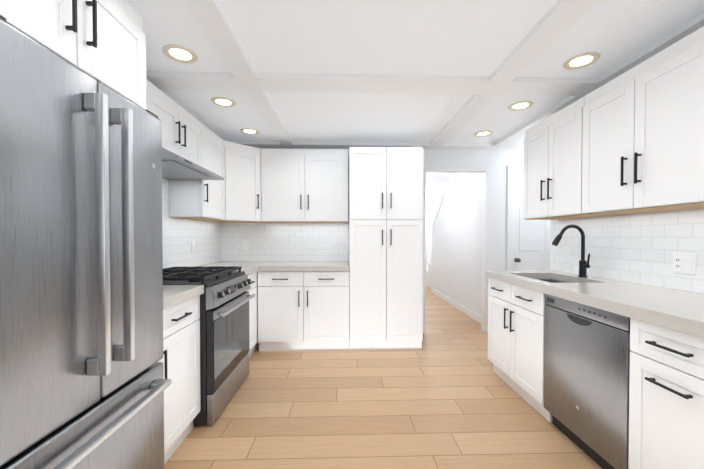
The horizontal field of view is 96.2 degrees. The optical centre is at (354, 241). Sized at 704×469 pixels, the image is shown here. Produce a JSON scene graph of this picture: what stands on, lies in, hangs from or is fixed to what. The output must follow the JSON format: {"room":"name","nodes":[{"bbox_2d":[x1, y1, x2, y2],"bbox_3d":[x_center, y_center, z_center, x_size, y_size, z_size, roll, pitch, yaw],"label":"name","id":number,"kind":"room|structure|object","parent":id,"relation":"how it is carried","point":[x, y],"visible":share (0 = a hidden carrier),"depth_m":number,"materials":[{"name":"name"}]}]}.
{"room":"kitchen","nodes":[
{"label":"kitchen","id":0,"kind":"room"},
{"bbox_2d":[164,285,601,468],"bbox_3d":[1.116,1.221,3.412,5.750,0.100,10.700,0,1,-2],"label":"floor","id":1,"kind":"structure","parent":0,"point":[446,397],"depth_m":2.14,"materials":[{"name":"brown wood"}]},
{"bbox_2d":[0,15,170,468],"bbox_3d":[-1.175,0.318,1.089,0.731,1.772,0.750,0,1,-2],"label":"fridge","id":2,"kind":"object","parent":1,"relation":"on","point":[84,384],"visible":1,"depth_m":0.99,"materials":[{"name":"silver metal"}]},
{"bbox_2d":[158,295,199,463],"bbox_3d":[-1.261,0.766,1.742,0.651,0.858,0.509,0,1,-2],"label":"base cabinet","id":3,"kind":"object","parent":1,"relation":"on","point":[180,360],"visible":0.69,"depth_m":1.77,"materials":[{"name":"white paint"}]},
{"bbox_2d":[163,285,203,309],"bbox_3d":[-1.264,0.307,1.736,0.645,0.055,0.509,0,1,-2],"label":"countertop","id":4,"kind":"structure","parent":3,"relation":"on","point":[173,295],"depth_m":1.79,"materials":[{"name":"stone"}]},
{"bbox_2d":[163,266,254,424],"bbox_3d":[-1.218,0.705,2.384,0.744,0.962,0.762,0,1,-2],"label":"range","id":5,"kind":"object","parent":1,"relation":"on","point":[225,297],"visible":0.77,"depth_m":2.18,"materials":[{"name":"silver metal"}]},
{"bbox_2d":[247,272,258,356],"bbox_3d":[-1.310,0.743,3.344,0.651,0.858,1.148,0,1,-2],"label":"base cabinet","id":6,"kind":"object","parent":1,"relation":"on","point":[253,323],"visible":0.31,"depth_m":3.20,"materials":[{"name":"white paint"}]},
{"bbox_2d":[195,261,348,275],"bbox_3d":[-0.845,0.284,3.352,1.581,0.055,1.149,0,1,-2],"label":"countertop","id":7,"kind":"structure","parent":6,"relation":"on","point":[250,267],"depth_m":3.36,"materials":[{"name":"stone"}]},
{"bbox_2d":[258,271,348,350],"bbox_3d":[-0.541,0.739,3.616,0.961,0.858,0.651,0,1,-2],"label":"base cabinet","id":8,"kind":"object","parent":1,"relation":"on","point":[303,310],"visible":1,"depth_m":3.33,"materials":[{"name":"white paint"}]},
{"bbox_2d":[349,147,422,349],"bbox_3d":[0.333,0.084,3.634,0.784,2.167,0.651,0,1,-2],"label":"pantry cabinet","id":9,"kind":"object","parent":1,"relation":"on","point":[385,248],"visible":1,"depth_m":3.35,"materials":[{"name":"white paint"}]},
{"bbox_2d":[425,256,431,287],"bbox_3d":[2.278,-0.015,6.681,0.888,2.280,3.000,0,1,-2],"label":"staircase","id":10,"kind":"structure","parent":1,"relation":"on","point":[428,280],"depth_m":7.57,"materials":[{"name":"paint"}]},
{"bbox_2d":[488,278,551,422],"bbox_3d":[1.516,0.755,2.472,0.651,0.858,0.800,0,1,-2],"label":"base cabinet","id":11,"kind":"object","parent":1,"relation":"on","point":[516,318],"visible":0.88,"depth_m":2.37,"materials":[{"name":"white paint"}]},
{"bbox_2d":[485,270,703,337],"bbox_3d":[1.546,0.404,1.587,0.645,0.245,2.569,0,1,-2],"label":"countertop","id":12,"kind":"structure","parent":11,"relation":"on","point":[678,310],"depth_m":1.67,"materials":[{"name":"stone"}]},
{"bbox_2d":[552,224,589,277],"bbox_3d":[1.625,0.072,2.369,0.268,0.397,0.088,0,1,-2],"label":"faucet","id":13,"kind":"object","parent":12,"relation":"on","point":[584,265],"visible":1,"depth_m":2.37,"materials":[{"name":"black metal"}]},
{"bbox_2d":[544,294,629,468],"bbox_3d":[1.544,0.766,1.762,0.604,0.856,0.606,0,1,-2],"label":"dishwasher","id":14,"kind":"object","parent":1,"relation":"on","point":[586,372],"visible":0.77,"depth_m":1.68,"materials":[{"name":"silver metal"}]},
{"bbox_2d":[628,318,703,468],"bbox_3d":[1.552,0.772,1.263,0.651,0.858,0.380,0,1,-2],"label":"base cabinet","id":15,"kind":"object","parent":1,"relation":"on","point":[666,405],"visible":0.98,"depth_m":1.28,"materials":[{"name":"white paint"}]},
{"bbox_2d":[256,147,523,324],"bbox_3d":[0.856,-0.018,4.037,5.030,2.360,0.120,0,1,-2],"label":"wall","id":16,"kind":"structure","parent":0,"point":[494,163],"depth_m":3.99,"materials":[{"name":"paint"}]},
{"bbox_2d":[200,140,265,222],"bbox_3d":[-1.353,-0.640,3.595,0.581,0.833,0.605,0,1,-2],"label":"upper cabinet","id":17,"kind":"object","parent":16,"relation":"attached to","point":[242,183],"visible":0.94,"depth_m":3.44,"materials":[{"name":"white paint"}]},
{"bbox_2d":[220,223,347,260],"bbox_3d":[-0.861,0.010,3.921,1.574,0.476,0.008,0,1,-2],"label":"backsplash","id":18,"kind":"structure","parent":16,"relation":"attached to","point":[297,241],"depth_m":3.92,"materials":[{"name":"tile"}]},
{"bbox_2d":[242,240,247,249],"bbox_3d":[-1.345,0.044,3.898,0.070,0.116,0.008,0,1,-2],"label":"electrical outlet","id":19,"kind":"object","parent":18,"relation":"attached to","point":[244,244],"visible":1,"depth_m":3.90,"materials":[{"name":"white plastic"}]},
{"bbox_2d":[261,149,347,222],"bbox_3d":[-0.567,-0.642,3.746,0.992,0.833,0.351,0,1,-2],"label":"upper cabinet","id":20,"kind":"object","parent":16,"relation":"attached to","point":[304,185],"visible":1,"depth_m":3.61,"materials":[{"name":"white paint"}]},
{"bbox_2d":[424,169,486,332],"bbox_3d":[1.283,0.129,4.052,0.794,2.066,0.120,0,1,-2],"label":"trim","id":21,"kind":"structure","parent":16,"relation":"attached to","point":[484,251],"depth_m":4.04,"materials":[{"name":"white paint"}]},
{"bbox_2d":[506,166,549,269],"bbox_3d":[2.373,0.106,4.014,0.876,2.113,0.019,0,1,-2],"label":"door","id":22,"kind":"structure","parent":16,"relation":"attached to","point":[528,243],"depth_m":4.00,"materials":[{"name":"white paint"}]},
{"bbox_2d":[126,0,703,194],"bbox_3d":[1.116,-1.239,3.377,5.750,0.100,10.700,0,1,-2],"label":"ceiling","id":23,"kind":"structure","parent":0,"point":[440,37],"depth_m":1.94,"materials":[{"name":"paint"}]},
{"bbox_2d":[162,44,197,63],"bbox_3d":[-1.083,-1.165,1.971,0.200,0.007,0.200,0,1,-2],"label":"recessed light","id":24,"kind":"object","parent":23,"relation":"in","point":[179,53],"visible":1,"depth_m":1.96,"materials":[{"name":"beige plastic"}]},
{"bbox_2d":[211,97,235,106],"bbox_3d":[-1.104,-1.174,2.671,0.200,0.007,0.200,0,1,-2],"label":"recessed light","id":25,"kind":"object","parent":23,"relation":"in","point":[222,101],"visible":1,"depth_m":2.66,"materials":[{"name":"beige plastic"}]},
{"bbox_2d":[240,128,258,134],"bbox_3d":[-1.126,-1.185,3.410,0.200,0.007,0.200,0,1,-2],"label":"recessed light","id":26,"kind":"object","parent":23,"relation":"in","point":[250,131],"visible":0.98,"depth_m":3.41,"materials":[{"name":"beige plastic"}]},
{"bbox_2d":[146,0,703,149],"bbox_3d":[0.886,-1.137,1.050,4.908,0.038,5.818,0,1,-2],"label":"ceiling beams","id":27,"kind":"structure","parent":23,"relation":"attached to","point":[559,18],"depth_m":2.26,"materials":[{"name":"white paint"}]},
{"bbox_2d":[474,131,492,136],"bbox_3d":[1.428,-1.186,3.487,0.200,0.007,0.200,0,1,-2],"label":"recessed light","id":28,"kind":"object","parent":23,"relation":"in","point":[483,133],"visible":0.98,"depth_m":3.48,"materials":[{"name":"beige plastic"}]},
{"bbox_2d":[508,101,533,110],"bbox_3d":[1.450,-1.175,2.748,0.200,0.007,0.200,0,1,-2],"label":"recessed light","id":29,"kind":"object","parent":23,"relation":"in","point":[519,106],"visible":1,"depth_m":2.74,"materials":[{"name":"beige plastic"}]},
{"bbox_2d":[563,52,599,69],"bbox_3d":[1.471,-1.166,2.048,0.200,0.007,0.200,0,1,-2],"label":"recessed light","id":30,"kind":"object","parent":23,"relation":"in","point":[582,60],"visible":1,"depth_m":2.04,"materials":[{"name":"beige plastic"}]},
{"bbox_2d":[425,195,443,276],"bbox_3d":[2.078,-0.084,8.716,3.265,2.360,0.120,0,1,-2],"label":"wall","id":31,"kind":"structure","parent":0,"point":[433,199],"depth_m":8.65,"materials":[{"name":"paint"}]},
{"bbox_2d":[427,204,439,269],"bbox_3d":[2.457,0.037,8.658,0.890,2.120,0.020,0,1,-2],"label":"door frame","id":32,"kind":"structure","parent":31,"relation":"attached to","point":[432,210],"depth_m":8.64,"materials":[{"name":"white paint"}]},
{"bbox_2d":[431,173,481,315],"bbox_3d":[1.811,-0.039,5.551,0.134,2.360,2.850,0,1,-2],"label":"wall","id":33,"kind":"structure","parent":0,"point":[456,227],"depth_m":5.24,"materials":[{"name":"paint"}]},
{"bbox_2d":[431,288,487,328],"bbox_3d":[1.749,1.091,5.560,0.013,0.100,2.838,0,1,-2],"label":"baseboard","id":34,"kind":"structure","parent":33,"relation":"attached to","point":[469,313],"depth_m":5.25,"materials":[{"name":"white paint"}]},
{"bbox_3d":[-1.628,0.025,0.991,0.120,2.360,6.060,0,1,-2],"label":"wall","id":35,"kind":"structure","parent":0,"visible":0},
{"bbox_2d":[0,0,146,109],"bbox_3d":[-1.242,-0.809,1.072,0.651,0.425,0.762,0,1,-2],"label":"upper cabinet","id":36,"kind":"object","parent":35,"relation":"attached to","point":[103,41],"visible":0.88,"depth_m":1.15,"materials":[{"name":"white paint"}]},
{"bbox_2d":[146,79,201,166],"bbox_3d":[-1.446,-0.838,2.369,0.321,0.403,0.764,0,1,-2],"label":"upper cabinet","id":37,"kind":"object","parent":35,"relation":"attached to","point":[181,131],"visible":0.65,"depth_m":2.33,"materials":[{"name":"white paint"}]},
{"bbox_2d":[162,147,223,179],"bbox_3d":[-1.361,-0.580,2.373,0.478,0.113,0.760,0,1,-2],"label":"range hood","id":38,"kind":"object","parent":37,"relation":"attached to","point":[175,166],"visible":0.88,"depth_m":2.33,"materials":[{"name":"silver metal"}]},
{"bbox_2d":[162,178,220,268],"bbox_3d":[-1.615,-0.134,2.682,0.008,0.800,2.434,0,1,-2],"label":"backsplash","id":39,"kind":"structure","parent":35,"relation":"attached to","point":[179,235],"depth_m":3.06,"materials":[{"name":"tile"}]},
{"bbox_2d":[191,241,194,252],"bbox_3d":[-1.621,0.054,3.182,0.008,0.116,0.070,0,1,-2],"label":"electrical outlet","id":40,"kind":"object","parent":39,"relation":"attached to","point":[192,246],"visible":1,"depth_m":3.17,"materials":[{"name":"white plastic"}]},
{"bbox_2d":[169,122,224,219],"bbox_3d":[-1.466,-0.632,3.021,0.321,0.833,0.528,0,1,-2],"label":"upper cabinet","id":41,"kind":"object","parent":35,"relation":"attached to","point":[197,199],"visible":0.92,"depth_m":2.85,"materials":[{"name":"white paint"}]},
{"bbox_3d":[1.964,0.032,0.504,0.120,2.360,4.870,0,1,-2],"label":"wall","id":42,"kind":"structure","parent":0,"visible":0},
{"bbox_2d":[523,96,623,219],"bbox_3d":[1.665,-0.584,2.480,0.351,0.793,0.695,0,1,-2],"label":"upper cabinet","id":43,"kind":"object","parent":42,"relation":"attached to","point":[552,177],"visible":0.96,"depth_m":2.40,"materials":[{"name":"white paint"}]},
{"bbox_2d":[550,208,703,293],"bbox_3d":[1.866,0.052,1.621,0.008,0.456,2.628,0,1,-2],"label":"backsplash","id":44,"kind":"structure","parent":42,"relation":"attached to","point":[640,248],"depth_m":2.07,"materials":[{"name":"tile"}]},
{"bbox_2d":[673,253,695,274],"bbox_3d":[1.853,0.124,1.775,0.008,0.116,0.120,0,1,-2],"label":"outlet","id":45,"kind":"object","parent":44,"relation":"attached to","point":[684,263],"visible":1,"depth_m":1.77,"materials":[{"name":"white plastic"}]},
{"bbox_2d":[582,26,703,213],"bbox_3d":[1.687,-0.574,1.747,0.351,0.793,0.764,0,1,-2],"label":"upper cabinet","id":46,"kind":"object","parent":42,"relation":"attached to","point":[643,139],"visible":0.98,"depth_m":1.67,"materials":[{"name":"white paint"}]}
]}

